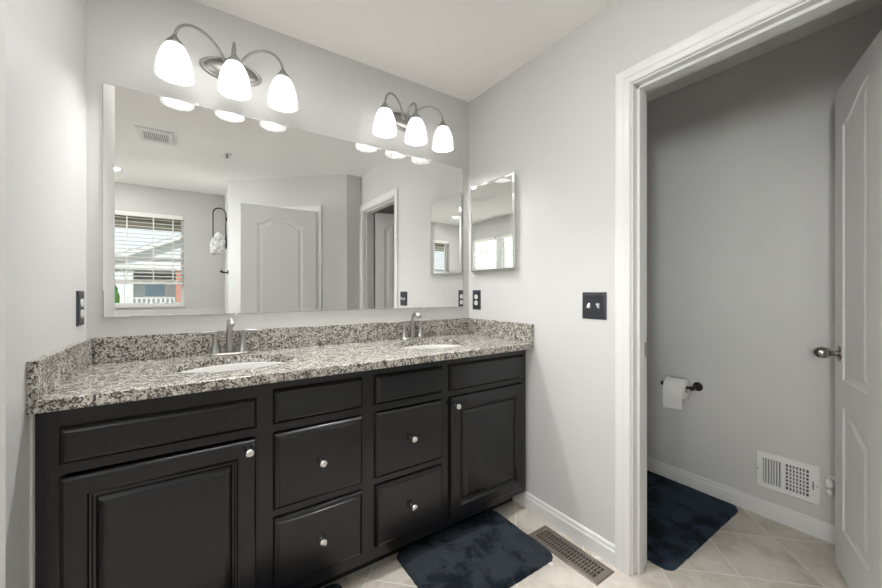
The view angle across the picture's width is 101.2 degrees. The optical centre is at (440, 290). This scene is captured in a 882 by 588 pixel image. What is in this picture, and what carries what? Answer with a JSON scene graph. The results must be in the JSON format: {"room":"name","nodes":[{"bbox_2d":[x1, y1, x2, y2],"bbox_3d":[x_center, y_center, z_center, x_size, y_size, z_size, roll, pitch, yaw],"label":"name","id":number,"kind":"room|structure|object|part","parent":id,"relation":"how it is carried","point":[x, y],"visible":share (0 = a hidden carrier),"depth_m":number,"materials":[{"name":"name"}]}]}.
{"room":"bathroom","nodes":[
{"label":"bathroom","id":0,"kind":"room"},
{"bbox_2d":[0,0,85,587],"bbox_3d":[-1.640,-0.034,0.834,1.099,2.428,0.789,0,0,-34],"label":"wall","id":1,"kind":"structure","parent":0,"point":[43,42],"depth_m":0.94,"materials":[{"name":"grey paint"}]},
{"bbox_2d":[76,291,83,326],"bbox_3d":[-1.283,0.061,1.293,0.010,0.124,0.078,0,0,-34],"label":"wall outlet","id":2,"kind":"object","parent":1,"relation":"attached to","point":[79,294],"visible":1,"depth_m":1.28,"materials":[{"name":"grey plastic"}]},
{"bbox_2d":[86,0,468,337],"bbox_3d":[-0.157,-0.034,2.242,2.936,2.428,0.120,0,0,-34],"label":"wall","id":3,"kind":"structure","parent":0,"point":[339,96],"depth_m":1.64,"materials":[{"name":"grey paint"}]},
{"bbox_2d":[154,23,297,112],"bbox_3d":[-0.895,-0.958,1.553,0.521,0.250,0.193,0,0,-34],"label":"vanity light","id":4,"kind":"object","parent":3,"relation":"attached to","point":[173,65],"visible":1,"depth_m":1.51,"materials":[{"name":"white glass"}]},
{"bbox_3d":[-1.039,-0.900,1.415,0.127,0.132,0.127,0,0,-34],"label":"lamp shade","id":5,"kind":"part","parent":4,"relation":"part of","materials":[{"name":"white glass"}]},
{"bbox_3d":[-0.992,-1.036,1.509,0.017,0.094,0.220,0,0,25],"label":"arm","id":6,"kind":"part","parent":4,"relation":"part of","materials":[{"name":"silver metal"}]},
{"bbox_3d":[-0.901,-1.029,1.573,0.011,0.078,0.120,0,0,-35],"label":"arm","id":7,"kind":"part","parent":4,"relation":"part of","materials":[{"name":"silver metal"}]},
{"bbox_3d":[-0.870,-0.900,1.530,0.127,0.132,0.127,0,0,-34],"label":"lamp shade","id":8,"kind":"part","parent":4,"relation":"part of","materials":[{"name":"white glass"}]},
{"bbox_3d":[-0.813,-1.036,1.630,0.212,0.094,0.017,0,0,-2],"label":"arm","id":9,"kind":"part","parent":4,"relation":"part of","materials":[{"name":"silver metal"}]},
{"bbox_3d":[-0.713,-0.900,1.636,0.127,0.132,0.127,0,0,-34],"label":"lamp shade","id":10,"kind":"part","parent":4,"relation":"part of","materials":[{"name":"white glass"}]},
{"bbox_2d":[93,318,467,363],"bbox_3d":[-0.571,0.227,1.877,1.798,0.100,0.020,0,0,-34],"label":"backsplash","id":11,"kind":"structure","parent":3,"relation":"attached to","point":[113,349],"depth_m":1.69,"materials":[{"name":"stone"}]},
{"bbox_2d":[103,83,462,317],"bbox_3d":[-0.577,-0.349,1.880,1.743,0.916,0.008,0,0,-34],"label":"wall mirror","id":12,"kind":"object","parent":3,"relation":"attached to","point":[206,210],"visible":1,"depth_m":1.69,"materials":[{"name":"white mirror"}]},
{"bbox_2d":[373,92,453,152],"bbox_3d":[-0.161,-0.958,2.050,0.499,0.250,0.193,0,0,-34],"label":"vanity light","id":13,"kind":"object","parent":3,"relation":"attached to","point":[386,124],"visible":1,"depth_m":2.01,"materials":[{"name":"white glass"}]},
{"bbox_3d":[-0.297,-0.900,1.918,0.127,0.132,0.127,0,0,-34],"label":"lamp shade","id":14,"kind":"part","parent":13,"relation":"part of","materials":[{"name":"white glass"}]},
{"bbox_3d":[-0.255,-1.036,2.009,0.017,0.094,0.210,0,0,23],"label":"arm","id":15,"kind":"part","parent":13,"relation":"part of","materials":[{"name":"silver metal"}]},
{"bbox_3d":[-0.169,-1.029,2.069,0.011,0.078,0.120,0,0,-34],"label":"arm","id":16,"kind":"part","parent":13,"relation":"part of","materials":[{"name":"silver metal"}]},
{"bbox_3d":[-0.139,-0.900,2.025,0.127,0.132,0.127,0,0,-34],"label":"lamp shade","id":17,"kind":"part","parent":13,"relation":"part of","materials":[{"name":"white glass"}]},
{"bbox_3d":[-0.085,-1.036,2.124,0.204,0.094,0.017,0,0,0],"label":"arm","id":18,"kind":"part","parent":13,"relation":"part of","materials":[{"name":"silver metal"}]},
{"bbox_3d":[0.011,-0.900,2.127,0.127,0.132,0.127,0,0,-34],"label":"lamp shade","id":19,"kind":"part","parent":13,"relation":"part of","materials":[{"name":"white glass"}]},
{"bbox_2d":[194,0,881,102],"bbox_3d":[0.445,-1.287,0.374,4.035,0.080,3.890,0,0,-34],"label":"ceiling","id":20,"kind":"structure","parent":0,"point":[460,49],"depth_m":1.74,"materials":[{"name":"white paint"}]},
{"bbox_2d":[320,495,847,587],"bbox_3d":[0.445,1.220,0.374,4.035,0.080,3.890,0,0,-34],"label":"floor","id":21,"kind":"structure","parent":0,"point":[751,550],"depth_m":1.55,"materials":[{"name":"beige tile"}]},
{"bbox_2d":[30,350,524,587],"bbox_3d":[-0.430,0.745,1.641,1.829,0.870,0.562,0,0,-34],"label":"vanity cabinet","id":22,"kind":"object","parent":21,"relation":"on","point":[315,482],"visible":0.99,"depth_m":1.25,"materials":[{"name":"black wood"}]},
{"bbox_3d":[-0.816,0.776,1.090,0.467,0.559,0.020,0,0,-34],"label":"cabinet door","id":23,"kind":"part","parent":22,"relation":"part of","materials":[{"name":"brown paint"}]},
{"bbox_3d":[-0.816,0.412,1.090,0.471,0.100,0.020,0,0,-34],"label":"false drawer","id":24,"kind":"part","parent":22,"relation":"part of","materials":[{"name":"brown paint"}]},
{"bbox_3d":[-0.626,0.529,1.187,0.028,0.028,0.031,0,0,-34],"label":"knob","id":25,"kind":"part","parent":22,"relation":"part of","materials":[{"name":"silver metal"}]},
{"bbox_2d":[26,318,533,414],"bbox_3d":[-0.424,0.243,1.651,1.848,0.132,0.559,0,0,-34],"label":"countertop","id":26,"kind":"structure","parent":22,"relation":"on","point":[96,371],"depth_m":1.44,"materials":[{"name":"grey stone"}]},
{"bbox_2d":[197,318,259,356],"bbox_3d":[-0.904,0.196,1.555,0.238,0.162,0.110,0,0,-34],"label":"bathroom faucet","id":27,"kind":"object","parent":26,"relation":"on","point":[215,351],"visible":1,"depth_m":1.57,"materials":[{"name":"silver metal"}]},
{"bbox_3d":[-0.986,0.179,1.530,0.016,0.021,0.076,0,0,45],"label":"lever","id":28,"kind":"part","parent":27,"relation":"part of","materials":[{"name":"silver metal"}]},
{"bbox_3d":[-0.965,0.223,1.552,0.045,0.090,0.045,0,0,-34],"label":"handle post","id":29,"kind":"part","parent":27,"relation":"part of","materials":[{"name":"silver metal"}]},
{"bbox_3d":[-0.903,0.192,1.554,0.033,0.153,0.108,0,0,-34],"label":"spout","id":30,"kind":"part","parent":27,"relation":"part of","materials":[{"name":"silver metal"}]},
{"bbox_3d":[-0.879,0.223,1.611,0.045,0.090,0.045,0,0,-34],"label":"handle post","id":31,"kind":"part","parent":27,"relation":"part of","materials":[{"name":"silver metal"}]},
{"bbox_3d":[-0.851,0.179,1.621,0.076,0.021,0.016,0,0,-23],"label":"lever","id":32,"kind":"part","parent":27,"relation":"part of","materials":[{"name":"silver metal"}]},
{"bbox_2d":[181,362,283,372],"bbox_3d":[-0.798,0.384,1.407,0.466,0.148,0.356,0,0,-34],"label":"undermount sink","id":33,"kind":"object","parent":26,"relation":"in","point":[237,366],"visible":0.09,"depth_m":1.54,"materials":[{"name":"white ceramic"}]},
{"bbox_2d":[395,311,430,339],"bbox_3d":[-0.147,0.196,2.068,0.238,0.162,0.110,0,0,-34],"label":"bathroom faucet","id":34,"kind":"object","parent":26,"relation":"on","point":[404,336],"visible":1,"depth_m":2.08,"materials":[{"name":"silver metal"}]},
{"bbox_3d":[-0.208,0.223,2.066,0.045,0.090,0.045,0,0,-34],"label":"handle post","id":35,"kind":"part","parent":34,"relation":"part of","materials":[{"name":"silver metal"}]},
{"bbox_3d":[-0.146,0.192,2.067,0.033,0.153,0.108,0,0,-34],"label":"spout","id":36,"kind":"part","parent":34,"relation":"part of","materials":[{"name":"silver metal"}]},
{"bbox_3d":[-0.122,0.223,2.124,0.045,0.090,0.045,0,0,-34],"label":"handle post","id":37,"kind":"part","parent":34,"relation":"part of","materials":[{"name":"silver metal"}]},
{"bbox_2d":[403,345,459,348],"bbox_3d":[-0.047,0.384,1.916,0.466,0.148,0.356,0,0,-34],"label":"undermount sink","id":38,"kind":"object","parent":26,"relation":"in","point":[419,346],"visible":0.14,"depth_m":2.08,"materials":[{"name":"white ceramic"}]},
{"bbox_3d":[-0.444,0.913,1.341,0.323,0.250,0.020,0,0,-34],"label":"drawer","id":39,"kind":"part","parent":22,"relation":"part of","materials":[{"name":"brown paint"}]},
{"bbox_3d":[-0.444,0.627,1.341,0.323,0.265,0.020,0,0,-34],"label":"drawer","id":40,"kind":"part","parent":22,"relation":"part of","materials":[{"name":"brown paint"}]},
{"bbox_3d":[-0.444,0.402,1.341,0.323,0.119,0.020,0,0,-34],"label":"drawer","id":41,"kind":"part","parent":22,"relation":"part of","materials":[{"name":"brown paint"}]},
{"bbox_3d":[-0.430,0.913,1.321,0.028,0.028,0.031,0,0,-34],"label":"knob","id":42,"kind":"part","parent":22,"relation":"part of","materials":[{"name":"silver metal"}]},
{"bbox_3d":[-0.430,0.627,1.321,0.028,0.028,0.031,0,0,-34],"label":"knob","id":43,"kind":"part","parent":22,"relation":"part of","materials":[{"name":"silver metal"}]},
{"bbox_3d":[-0.129,0.913,1.555,0.328,0.250,0.020,0,0,-34],"label":"drawer","id":44,"kind":"part","parent":22,"relation":"part of","materials":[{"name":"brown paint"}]},
{"bbox_3d":[-0.129,0.627,1.555,0.328,0.265,0.020,0,0,-34],"label":"drawer","id":45,"kind":"part","parent":22,"relation":"part of","materials":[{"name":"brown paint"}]},
{"bbox_3d":[-0.129,0.402,1.555,0.328,0.119,0.020,0,0,-34],"label":"drawer","id":46,"kind":"part","parent":22,"relation":"part of","materials":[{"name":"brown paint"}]},
{"bbox_3d":[-0.115,0.913,1.534,0.028,0.028,0.031,0,0,-34],"label":"knob","id":47,"kind":"part","parent":22,"relation":"part of","materials":[{"name":"silver metal"}]},
{"bbox_3d":[-0.115,0.627,1.534,0.028,0.028,0.031,0,0,-34],"label":"knob","id":48,"kind":"part","parent":22,"relation":"part of","materials":[{"name":"silver metal"}]},
{"bbox_3d":[0.077,0.529,1.663,0.028,0.028,0.031,0,0,-34],"label":"knob","id":49,"kind":"part","parent":22,"relation":"part of","materials":[{"name":"silver metal"}]},
{"bbox_3d":[0.242,0.402,1.806,0.482,0.124,0.020,0,0,-34],"label":"false drawer","id":50,"kind":"part","parent":22,"relation":"part of","materials":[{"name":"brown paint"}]},
{"bbox_3d":[0.241,0.772,1.806,0.480,0.560,0.020,0,0,-34],"label":"cabinet door","id":51,"kind":"part","parent":22,"relation":"part of","materials":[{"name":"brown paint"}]},
{"bbox_2d":[324,583,341,587],"bbox_3d":[-0.527,1.169,1.128,0.575,0.021,0.433,0,0,-34],"label":"bath rug","id":52,"kind":"object","parent":21,"relation":"on","point":[333,585],"visible":1,"depth_m":1.43,"materials":[{"name":"blue fabric"}]},
{"bbox_2d":[397,510,553,587],"bbox_3d":[0.154,1.170,1.605,0.593,0.021,0.440,0,0,-34],"label":"bath rug","id":53,"kind":"object","parent":21,"relation":"on","point":[484,550],"visible":1,"depth_m":1.59,"materials":[{"name":"blue fabric"}]},
{"bbox_2d":[528,525,614,585],"bbox_3d":[0.574,1.175,1.638,0.129,0.011,0.366,0,0,-34],"label":"floor vent","id":54,"kind":"object","parent":21,"relation":"in","point":[579,562],"visible":1,"depth_m":1.61,"materials":[{"name":"brown metal"}]},
{"bbox_2d":[537,530,602,575],"bbox_3d":[0.574,1.177,1.640,0.083,0.003,0.314,0,0,-34],"label":"grille","id":55,"kind":"object","parent":54,"relation":"attached to","point":[588,567],"depth_m":1.62,"materials":[{"name":"brown metal"}]},
{"bbox_2d":[647,470,737,570],"bbox_3d":[1.128,1.169,1.971,0.796,0.021,0.575,0,0,-34],"label":"bath rug","id":56,"kind":"object","parent":21,"relation":"on","point":[681,518],"visible":0.53,"depth_m":1.85,"materials":[{"name":"fabric"}]},
{"bbox_2d":[469,0,758,544],"bbox_3d":[0.733,-0.034,1.553,0.274,2.428,2.020,0,0,-34],"label":"wall","id":57,"kind":"structure","parent":0,"point":[550,122],"depth_m":1.75,"materials":[{"name":"grey paint"}]},
{"bbox_2d":[473,290,480,309],"bbox_3d":[0.226,0.057,2.330,0.009,0.124,0.078,0,0,-34],"label":"wall outlet","id":58,"kind":"object","parent":57,"relation":"attached to","point":[476,293],"visible":1,"depth_m":2.32,"materials":[{"name":"grey plastic"}]},
{"bbox_2d":[471,172,516,271],"bbox_3d":[0.312,-0.391,2.185,0.030,0.543,0.379,0,0,-34],"label":"medicine cabinet","id":59,"kind":"object","parent":57,"relation":"attached to","point":[494,202],"visible":1,"depth_m":2.16,"materials":[{"name":"silver mirror"}]},
{"bbox_2d":[513,491,614,566],"bbox_3d":[0.548,1.138,1.852,0.014,0.084,0.718,0,0,-34],"label":"baseboard","id":60,"kind":"structure","parent":57,"relation":"attached to","point":[587,538],"depth_m":1.74,"materials":[{"name":"white paint"}]},
{"bbox_2d":[582,292,606,319],"bbox_3d":[0.688,0.066,1.639,0.018,0.122,0.120,0,0,-34],"label":"light switch","id":61,"kind":"object","parent":57,"relation":"attached to","point":[594,304],"visible":1,"depth_m":1.64,"materials":[{"name":"grey plastic"}]},
{"bbox_2d":[615,0,805,575],"bbox_3d":[1.051,0.128,1.225,0.149,2.105,0.884,0,0,-34],"label":"trim","id":62,"kind":"structure","parent":57,"relation":"attached to","point":[759,11],"depth_m":1.52,"materials":[{"name":"white paint"}]},
{"bbox_2d":[631,0,857,575],"bbox_3d":[1.051,0.154,1.225,0.116,2.053,0.780,0,0,-34],"label":"trim","id":63,"kind":"structure","parent":57,"relation":"attached to","point":[806,11],"depth_m":1.51,"materials":[{"name":"white paint"}]},
{"bbox_2d":[813,29,881,587],"bbox_3d":[1.507,0.159,1.258,0.191,2.018,0.717,0,0,35],"label":"door","id":64,"kind":"structure","parent":57,"relation":"in","point":[857,353],"depth_m":1.35,"materials":[{"name":"white paint"}]},
{"bbox_3d":[1.633,0.262,1.540,0.074,0.049,0.049,0,0,35],"label":"knob","id":65,"kind":"part","parent":64,"relation":"part of","materials":[{"name":"silver metal"}]},
{"bbox_2d":[647,5,881,524],"bbox_3d":[2.066,-0.034,1.472,0.120,2.428,3.650,0,0,-34],"label":"wall","id":66,"kind":"structure","parent":0,"point":[741,157],"depth_m":1.96,"materials":[{"name":"grey paint"}]},
{"bbox_2d":[660,377,702,390],"bbox_3d":[1.446,0.568,2.197,0.092,0.054,0.214,0,0,-34],"label":"toilet paper holder","id":67,"kind":"object","parent":66,"relation":"attached to","point":[697,386],"visible":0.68,"depth_m":2.14,"materials":[{"name":"black metal"}]},
{"bbox_2d":[663,376,690,409],"bbox_3d":[1.418,0.612,2.179,0.121,0.178,0.105,0,0,-34],"label":"toilet paper roll","id":68,"kind":"object","parent":67,"relation":"hanging from","point":[674,389],"visible":0.98,"depth_m":2.15,"materials":[{"name":"white paper"}]},
{"bbox_3d":[1.490,0.568,2.131,0.092,0.054,0.054,0,0,-34],"label":"post","id":69,"kind":"part","parent":67,"relation":"part of","materials":[{"name":"black metal"}]},
{"bbox_2d":[647,457,834,544],"bbox_3d":[1.528,1.138,2.146,0.014,0.084,1.930,0,0,-34],"label":"baseboard","id":70,"kind":"structure","parent":66,"relation":"attached to","point":[825,531],"depth_m":1.95,"materials":[{"name":"white paint"}]},
{"bbox_2d":[756,449,820,506],"bbox_3d":[1.740,0.936,1.827,0.020,0.188,0.244,0,0,-34],"label":"air vent","id":71,"kind":"object","parent":66,"relation":"in","point":[802,478],"visible":1,"depth_m":1.82,"materials":[{"name":"white metal"}]},
{"bbox_2d":[786,465,808,495],"bbox_3d":[1.766,0.937,1.798,0.007,0.130,0.084,0,0,-34],"label":"grille","id":72,"kind":"object","parent":71,"relation":"attached to","point":[797,476],"depth_m":1.80,"materials":[{"name":"white metal"}]},
{"bbox_2d":[824,475,834,496],"bbox_3d":[1.813,0.910,1.688,0.054,0.090,0.040,0,0,-34],"label":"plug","id":73,"kind":"object","parent":66,"relation":"attached to","point":[829,482],"visible":0.88,"depth_m":1.68,"materials":[{"name":"white plastic"}]},
{"bbox_3d":[1.807,0.937,1.682,0.027,0.034,0.027,0,0,-34],"label":"bulb","id":74,"kind":"part","parent":73,"relation":"part of","materials":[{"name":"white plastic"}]}
]}

